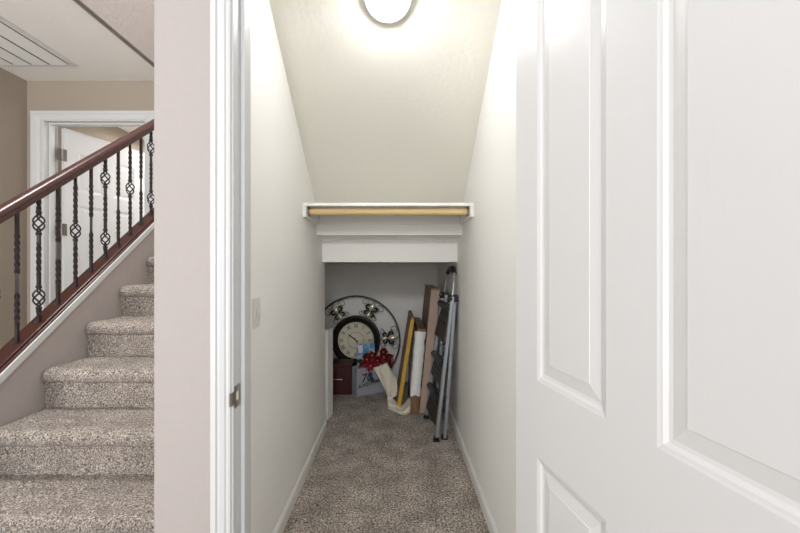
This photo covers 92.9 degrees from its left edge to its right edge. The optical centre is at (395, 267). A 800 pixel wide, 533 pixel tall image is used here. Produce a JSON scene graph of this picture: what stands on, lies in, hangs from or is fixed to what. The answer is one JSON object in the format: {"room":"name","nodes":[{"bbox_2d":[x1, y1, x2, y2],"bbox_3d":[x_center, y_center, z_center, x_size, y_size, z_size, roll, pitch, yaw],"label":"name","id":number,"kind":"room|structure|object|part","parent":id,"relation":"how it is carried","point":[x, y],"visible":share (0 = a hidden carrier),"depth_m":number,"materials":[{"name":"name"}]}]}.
{"room":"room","nodes":[
{"label":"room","id":0,"kind":"room"},
{"bbox_2d":[0,67,143,348],"bbox_3d":[-3.060,-0.143,2.400,0.100,2.766,7.200,0,0,0],"label":"wall","id":1,"kind":"structure","parent":0,"point":[13,89],"depth_m":2.98,"materials":[{"name":"beige paint"}]},
{"bbox_2d":[0,0,153,139],"bbox_3d":[-2.470,-1.651,2.400,1.280,0.250,7.200,0,0,0],"label":"ceiling","id":2,"kind":"structure","parent":0,"point":[63,26],"depth_m":2.59,"materials":[{"name":"paint"}]},
{"bbox_2d":[0,16,77,66],"bbox_3d":[-2.695,-1.522,2.408,0.604,0.009,0.915,0,0,0],"label":"ceiling vent","id":3,"kind":"object","parent":2,"relation":"in","point":[18,48],"visible":1,"depth_m":2.67,"materials":[{"name":"white metal"}]},
{"bbox_2d":[0,229,153,426],"bbox_3d":[-1.750,0.299,1.645,0.100,1.881,2.890,0,0,0],"label":"wall","id":4,"kind":"structure","parent":0,"point":[22,393],"depth_m":1.97,"materials":[{"name":"paint"}]},
{"bbox_2d":[0,222,153,383],"bbox_3d":[-1.750,0.205,1.995,0.120,1.691,2.190,0,0,0],"label":"trim","id":5,"kind":"structure","parent":4,"relation":"attached to","point":[15,363],"depth_m":1.96,"materials":[{"name":"white wood"}]},
{"bbox_2d":[0,119,153,372],"bbox_3d":[-1.746,-0.198,2.053,0.098,2.246,2.106,0,0,0],"label":"stair railing","id":6,"kind":"object","parent":5,"relation":"on","point":[22,339],"visible":0.81,"depth_m":2.03,"materials":[{"name":"brown wood"}]},
{"bbox_2d":[32,214,45,231],"bbox_3d":[-1.745,-0.219,1.856,0.049,0.104,0.049,0,0,-45],"label":"basket","id":7,"kind":"object","parent":6,"relation":"on","point":[38,229],"depth_m":1.85,"materials":[{"name":"metal"}]},
{"bbox_2d":[32,288,45,306],"bbox_3d":[-1.745,0.144,1.856,0.049,0.104,0.049,0,0,-45],"label":"basket","id":8,"kind":"object","parent":6,"relation":"on","point":[39,303],"depth_m":1.85,"materials":[{"name":"metal"}]},
{"bbox_2d":[69,222,80,238],"bbox_3d":[-1.745,-0.203,2.069,0.049,0.104,0.049,0,0,-45],"label":"basket","id":9,"kind":"object","parent":6,"relation":"on","point":[75,236],"depth_m":2.06,"materials":[{"name":"metal"}]},
{"bbox_3d":[-1.746,0.130,2.045,0.098,1.591,2.090,0,0,0],"label":"shoe rail","id":10,"kind":"part","parent":6,"relation":"part of","materials":[{"name":"brown wood"}]},
{"bbox_3d":[-1.745,-0.591,2.144,0.062,1.461,1.922,0,0,0],"label":"handrail","id":11,"kind":"part","parent":6,"relation":"part of","materials":[{"name":"brown wood"}]},
{"bbox_2d":[100,171,110,185],"bbox_3d":[-1.745,-0.538,2.281,0.049,0.104,0.049,0,0,-45],"label":"basket","id":12,"kind":"object","parent":6,"relation":"on","point":[105,184],"depth_m":2.27,"materials":[{"name":"metal"}]},
{"bbox_2d":[100,231,110,245],"bbox_3d":[-1.745,-0.175,2.281,0.049,0.104,0.049,0,0,-45],"label":"basket","id":13,"kind":"object","parent":6,"relation":"on","point":[105,235],"depth_m":2.27,"materials":[{"name":"metal"}]},
{"bbox_2d":[125,181,134,194],"bbox_3d":[-1.745,-0.522,2.494,0.049,0.104,0.049,0,0,-45],"label":"basket","id":14,"kind":"object","parent":6,"relation":"on","point":[129,182],"depth_m":2.49,"materials":[{"name":"metal"}]},
{"bbox_2d":[147,141,153,153],"bbox_3d":[-1.745,-0.857,2.707,0.049,0.104,0.049,0,0,-45],"label":"basket","id":15,"kind":"object","parent":6,"relation":"on","point":[151,142],"depth_m":2.70,"materials":[{"name":"metal"}]},
{"bbox_2d":[147,192,153,204],"bbox_3d":[-1.745,-0.494,2.707,0.049,0.104,0.049,0,0,-45],"label":"basket","id":16,"kind":"object","parent":6,"relation":"on","point":[151,193],"depth_m":2.70,"materials":[{"name":"metal"}]},
{"bbox_2d":[27,81,153,323],"bbox_3d":[-2.355,-0.143,3.160,1.310,2.766,0.120,0,0,0],"label":"wall","id":17,"kind":"structure","parent":0,"point":[41,95],"depth_m":3.10,"materials":[{"name":"beige paint"}]},
{"bbox_2d":[30,111,153,320],"bbox_3d":[-2.459,-0.018,3.163,1.018,2.516,0.164,0,0,0],"label":"door frame","id":18,"kind":"structure","parent":17,"relation":"attached to","point":[44,125],"depth_m":3.09,"materials":[{"name":"white wood"}]},
{"bbox_3d":[-2.930,-0.005,3.091,0.076,2.490,0.019,0,0,0],"label":"casing","id":19,"kind":"part","parent":18,"relation":"part of","materials":[{"name":"white wood"}]},
{"bbox_3d":[-2.459,-1.242,3.091,1.018,0.068,0.019,0,0,0],"label":"casing","id":20,"kind":"part","parent":18,"relation":"part of","materials":[{"name":"white wood"}]},
{"bbox_3d":[-1.995,-0.005,3.091,0.090,2.490,0.019,0,0,0],"label":"casing","id":21,"kind":"part","parent":18,"relation":"part of","materials":[{"name":"white wood"}]},
{"bbox_2d":[57,128,143,291],"bbox_3d":[-2.742,0.015,3.577,0.048,2.425,0.792,0,0,17],"label":"door","id":22,"kind":"structure","parent":17,"relation":"in","point":[76,146],"depth_m":3.47,"materials":[{"name":"white wood"}]},
{"bbox_2d":[73,0,153,66],"bbox_3d":[0.035,-1.810,2.400,3.730,3.100,7.200,0,0,0],"label":"wall","id":23,"kind":"structure","parent":0,"point":[132,19],"depth_m":2.57,"materials":[{"name":"paint"}]},
{"bbox_2d":[74,0,153,65],"bbox_3d":[-1.801,-1.512,0.950,0.026,0.008,4.300,0,0,0],"label":"trim","id":24,"kind":"structure","parent":23,"relation":"attached to","point":[79,2],"depth_m":2.41,"materials":[{"name":"brown metal"}]},
{"bbox_2d":[154,0,209,532],"bbox_3d":[0.629,-0.199,1.060,2.542,2.878,0.120,0,0,0],"label":"wall","id":25,"kind":"structure","parent":0,"point":[181,27],"depth_m":1.00,"materials":[{"name":"paint"}]},
{"bbox_2d":[210,0,250,532],"bbox_3d":[-0.032,-0.005,1.050,0.898,2.490,0.139,0,0,0],"label":"door frame","id":26,"kind":"structure","parent":25,"relation":"attached to","point":[230,20],"depth_m":0.99,"materials":[{"name":"white wood"}]},
{"bbox_3d":[-0.457,-0.005,0.991,0.048,2.490,0.019,0,0,0],"label":"casing","id":27,"kind":"part","parent":26,"relation":"part of","materials":[{"name":"white wood"}]},
{"bbox_3d":[-0.428,0.343,1.012,0.005,0.058,0.059,0,0,4],"label":"strike plate","id":28,"kind":"part","parent":26,"relation":"part of","materials":[{"name":"silver metal"}]},
{"bbox_2d":[516,0,799,532],"bbox_3d":[0.398,0.028,0.624,0.043,2.400,0.789,0,0,-9],"label":"door","id":29,"kind":"structure","parent":25,"relation":"in","point":[658,141],"depth_m":0.56,"materials":[{"name":"white wood"}]},
{"bbox_2d":[251,0,324,532],"bbox_3d":[-0.593,-0.193,2.010,0.099,2.866,1.780,0,0,0],"label":"wall","id":30,"kind":"structure","parent":0,"point":[288,268],"depth_m":1.76,"materials":[{"name":"paint"}]},
{"bbox_2d":[252,297,259,328],"bbox_3d":[-0.537,0.174,1.470,0.012,0.116,0.070,0,0,0],"label":"light switch","id":31,"kind":"object","parent":30,"relation":"attached to","point":[256,301],"visible":1,"depth_m":1.45,"materials":[{"name":"white plastic"}]},
{"bbox_2d":[273,421,326,532],"bbox_3d":[-0.546,1.204,2.017,0.033,0.072,1.793,0,0,0],"label":"baseboard","id":32,"kind":"structure","parent":30,"relation":"attached to","point":[279,528],"depth_m":2.09,"materials":[{"name":"white wood"}]},
{"bbox_2d":[303,203,473,224],"bbox_3d":[-0.045,-0.339,2.402,0.995,0.083,0.395,0,0,0],"label":"closet shelf","id":33,"kind":"object","parent":30,"relation":"attached to","point":[317,219],"visible":0.79,"depth_m":2.58,"materials":[{"name":"white wood"}]},
{"bbox_2d":[307,207,468,216],"bbox_3d":[-0.045,-0.336,2.270,0.955,0.058,0.058,0,0,0],"label":"closet rod","id":34,"kind":"object","parent":33,"relation":"attached to","point":[310,211],"visible":0.98,"depth_m":2.25,"materials":[{"name":"brown wood"}]},
{"bbox_3d":[-0.045,-0.336,2.270,0.947,0.039,0.039,0,0,0],"label":"rod","id":35,"kind":"part","parent":34,"relation":"part of","materials":[{"name":"brown wood"}]},
{"bbox_2d":[325,264,436,381],"bbox_3d":[-0.374,0.540,4.200,1.652,1.400,0.100,0,0,0],"label":"wall","id":36,"kind":"structure","parent":0,"point":[400,288],"depth_m":4.15,"materials":[{"name":"paint"}]},
{"bbox_2d":[269,0,501,202],"bbox_3d":[-0.045,-1.017,1.860,0.995,1.214,1.480,0,0,0],"label":"ceiling","id":37,"kind":"structure","parent":0,"point":[385,112],"depth_m":1.95,"materials":[{"name":"paint"}]},
{"bbox_2d":[365,0,410,22],"bbox_3d":[-0.035,-1.133,1.591,0.196,0.160,0.175,0,0,-10],"label":"ceiling light","id":38,"kind":"object","parent":37,"relation":"attached to","point":[386,11],"visible":1,"depth_m":1.58,"materials":[{"name":"white glass"}]},
{"bbox_2d":[283,381,489,532],"bbox_3d":[-0.650,1.298,2.400,5.100,0.124,7.200,0,0,0],"label":"floor","id":39,"kind":"structure","parent":0,"point":[375,468],"depth_m":2.22,"materials":[{"name":"carpet"}]},
{"bbox_2d":[0,256,153,532],"bbox_3d":[-1.171,0.490,2.020,1.054,1.524,1.960,0,0,0],"label":"carpeted staircase","id":40,"kind":"structure","parent":39,"relation":"on","point":[84,462],"depth_m":1.58,"materials":[{"name":"carpet"}]},
{"bbox_2d":[325,327,332,420],"bbox_3d":[-0.577,0.873,3.150,0.085,0.735,0.178,0,0,0],"label":"ledge","id":41,"kind":"object","parent":39,"relation":"on","point":[328,331],"visible":0.51,"depth_m":3.12,"materials":[{"name":"paint"}]},
{"bbox_2d":[333,359,353,394],"bbox_3d":[-0.548,1.084,3.792,0.238,0.300,0.224,0,0,0],"label":"storage box","id":42,"kind":"object","parent":39,"relation":"on","point":[342,368],"visible":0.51,"depth_m":3.70,"materials":[{"name":"brown wood"}]},
{"bbox_3d":[-0.548,0.953,3.800,0.238,0.038,0.208,0,0,0],"label":"lid","id":43,"kind":"part","parent":42,"relation":"part of","materials":[{"name":"brown wood"}]},
{"bbox_2d":[325,295,400,368],"bbox_3d":[-0.426,0.766,4.022,0.950,0.946,0.130,0,0,-1],"label":"wall clock","id":44,"kind":"object","parent":39,"relation":"on","point":[350,331],"visible":0.56,"depth_m":4.03,"materials":[{"name":"black metal"}]},
{"bbox_2d":[352,366,384,396],"bbox_3d":[-0.270,1.083,3.765,0.310,0.302,0.128,0,0,-30],"label":"gift bag","id":45,"kind":"object","parent":39,"relation":"on","point":[364,382],"visible":0.84,"depth_m":3.70,"materials":[{"name":"white paper"}]},
{"bbox_2d":[357,343,374,365],"bbox_3d":[-0.301,0.943,3.805,0.178,0.374,0.056,0,0,-14],"label":"picture card","id":46,"kind":"object","parent":45,"relation":"in","point":[362,348],"visible":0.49,"depth_m":3.81,"materials":[{"name":"blue paper"}]},
{"bbox_2d":[356,348,393,371],"bbox_3d":[-0.202,0.972,3.715,0.380,0.377,0.131,0,0,-10],"label":"bunch","id":47,"kind":"object","parent":45,"relation":"in","point":[369,358],"visible":0.93,"depth_m":3.72,"materials":[{"name":"red plant"}]},
{"bbox_3d":[-0.286,1.005,3.727,0.096,0.310,0.082,0,0,0],"label":"flower","id":48,"kind":"part","parent":47,"relation":"part of","materials":[{"name":"red plant"}]},
{"bbox_3d":[-0.243,1.023,3.705,0.086,0.274,0.125,0,0,0],"label":"flower","id":49,"kind":"part","parent":47,"relation":"part of","materials":[{"name":"plant"}]},
{"bbox_3d":[-0.241,0.983,3.712,0.083,0.355,0.086,0,0,-31],"label":"flower","id":50,"kind":"part","parent":47,"relation":"part of","materials":[{"name":"red plant"}]},
{"bbox_3d":[-0.178,1.003,3.720,0.097,0.315,0.096,0,0,0],"label":"flower","id":51,"kind":"part","parent":47,"relation":"part of","materials":[{"name":"red plant"}]},
{"bbox_3d":[-0.137,0.972,3.755,0.120,0.376,0.058,0,0,0],"label":"flower","id":52,"kind":"part","parent":47,"relation":"part of","materials":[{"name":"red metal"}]},
{"bbox_3d":[-0.132,0.999,3.746,0.128,0.322,0.055,0,0,0],"label":"flower","id":53,"kind":"part","parent":47,"relation":"part of","materials":[{"name":"red plant"}]},
{"bbox_3d":[-0.099,0.999,3.759,0.165,0.322,0.050,0,0,0],"label":"flower","id":54,"kind":"part","parent":47,"relation":"part of","materials":[{"name":"red plant"}]},
{"bbox_2d":[374,363,410,414],"bbox_3d":[-0.014,1.070,3.418,0.181,0.350,0.504,0,0,-29],"label":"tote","id":55,"kind":"object","parent":39,"relation":"on","point":[386,376],"visible":0.98,"depth_m":3.49,"materials":[{"name":"beige fabric"}]},
{"bbox_2d":[397,310,413,405],"bbox_3d":[0.085,0.837,3.660,0.156,0.794,0.600,0,0,0],"label":"framed board","id":56,"kind":"object","parent":39,"relation":"on","point":[410,319],"visible":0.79,"depth_m":3.36,"materials":[{"name":"yellow wood"}]},
{"bbox_2d":[407,317,425,413],"bbox_3d":[0.187,0.872,3.572,0.138,0.723,0.776,0,0,0],"label":"paper roll","id":57,"kind":"object","parent":39,"relation":"on","point":[417,351],"visible":0.95,"depth_m":3.19,"materials":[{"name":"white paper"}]},
{"bbox_2d":[419,284,440,412],"bbox_3d":[0.287,0.701,3.560,0.181,1.065,0.684,0,0,0],"label":"carton","id":58,"kind":"object","parent":39,"relation":"on","point":[431,294],"visible":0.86,"depth_m":3.22,"materials":[{"name":"cardboard"}]},
{"bbox_2d":[423,266,457,441],"bbox_3d":[0.336,0.609,2.925,0.220,1.258,0.450,0,0,0],"label":"step ladder","id":59,"kind":"object","parent":39,"relation":"on","point":[445,327],"visible":1,"depth_m":2.75,"materials":[{"name":"metal"}]},
{"bbox_3d":[0.318,0.718,3.130,0.163,1.029,0.032,0,0,0],"label":"rail","id":60,"kind":"part","parent":59,"relation":"part of","materials":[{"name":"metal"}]},
{"bbox_3d":[0.360,0.725,3.100,0.124,1.013,0.032,0,0,0],"label":"leg","id":61,"kind":"part","parent":59,"relation":"part of","materials":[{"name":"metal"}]},
{"bbox_3d":[0.346,0.718,2.720,0.142,1.028,0.032,0,0,0],"label":"rail","id":62,"kind":"part","parent":59,"relation":"part of","materials":[{"name":"metal"}]},
{"bbox_3d":[0.388,0.725,2.752,0.101,1.012,0.033,0,0,4],"label":"leg","id":63,"kind":"part","parent":59,"relation":"part of","materials":[{"name":"metal"}]},
{"bbox_3d":[0.413,0.099,2.925,0.052,0.225,0.411,0,0,0],"label":"handle","id":64,"kind":"part","parent":59,"relation":"part of","materials":[{"name":"metal"}]},
{"bbox_2d":[325,262,452,263],"bbox_3d":[-0.374,-0.082,3.535,1.652,0.076,1.230,0,0,0],"label":"ceiling","id":65,"kind":"structure","parent":0,"point":[325,262],"depth_m":3.04,"materials":[{"name":"paint"}]},
{"bbox_2d":[317,224,461,261],"bbox_3d":[-0.045,-0.252,2.760,0.995,0.416,0.320,0,0,0],"label":"wall header","id":66,"kind":"structure","parent":0,"point":[340,243],"depth_m":2.80,"materials":[{"name":"paint"}]},
{"bbox_2d":[437,0,515,532],"bbox_3d":[0.502,-0.193,2.685,0.100,2.866,3.130,0,0,0],"label":"wall","id":67,"kind":"structure","parent":0,"point":[482,401],"depth_m":1.80,"materials":[{"name":"paint"}]},
{"bbox_2d":[439,386,497,532],"bbox_3d":[0.446,1.204,2.635,0.013,0.072,3.030,0,0,0],"label":"baseboard","id":68,"kind":"structure","parent":67,"relation":"attached to","point":[488,517],"depth_m":2.14,"materials":[{"name":"white wood"}]}
]}

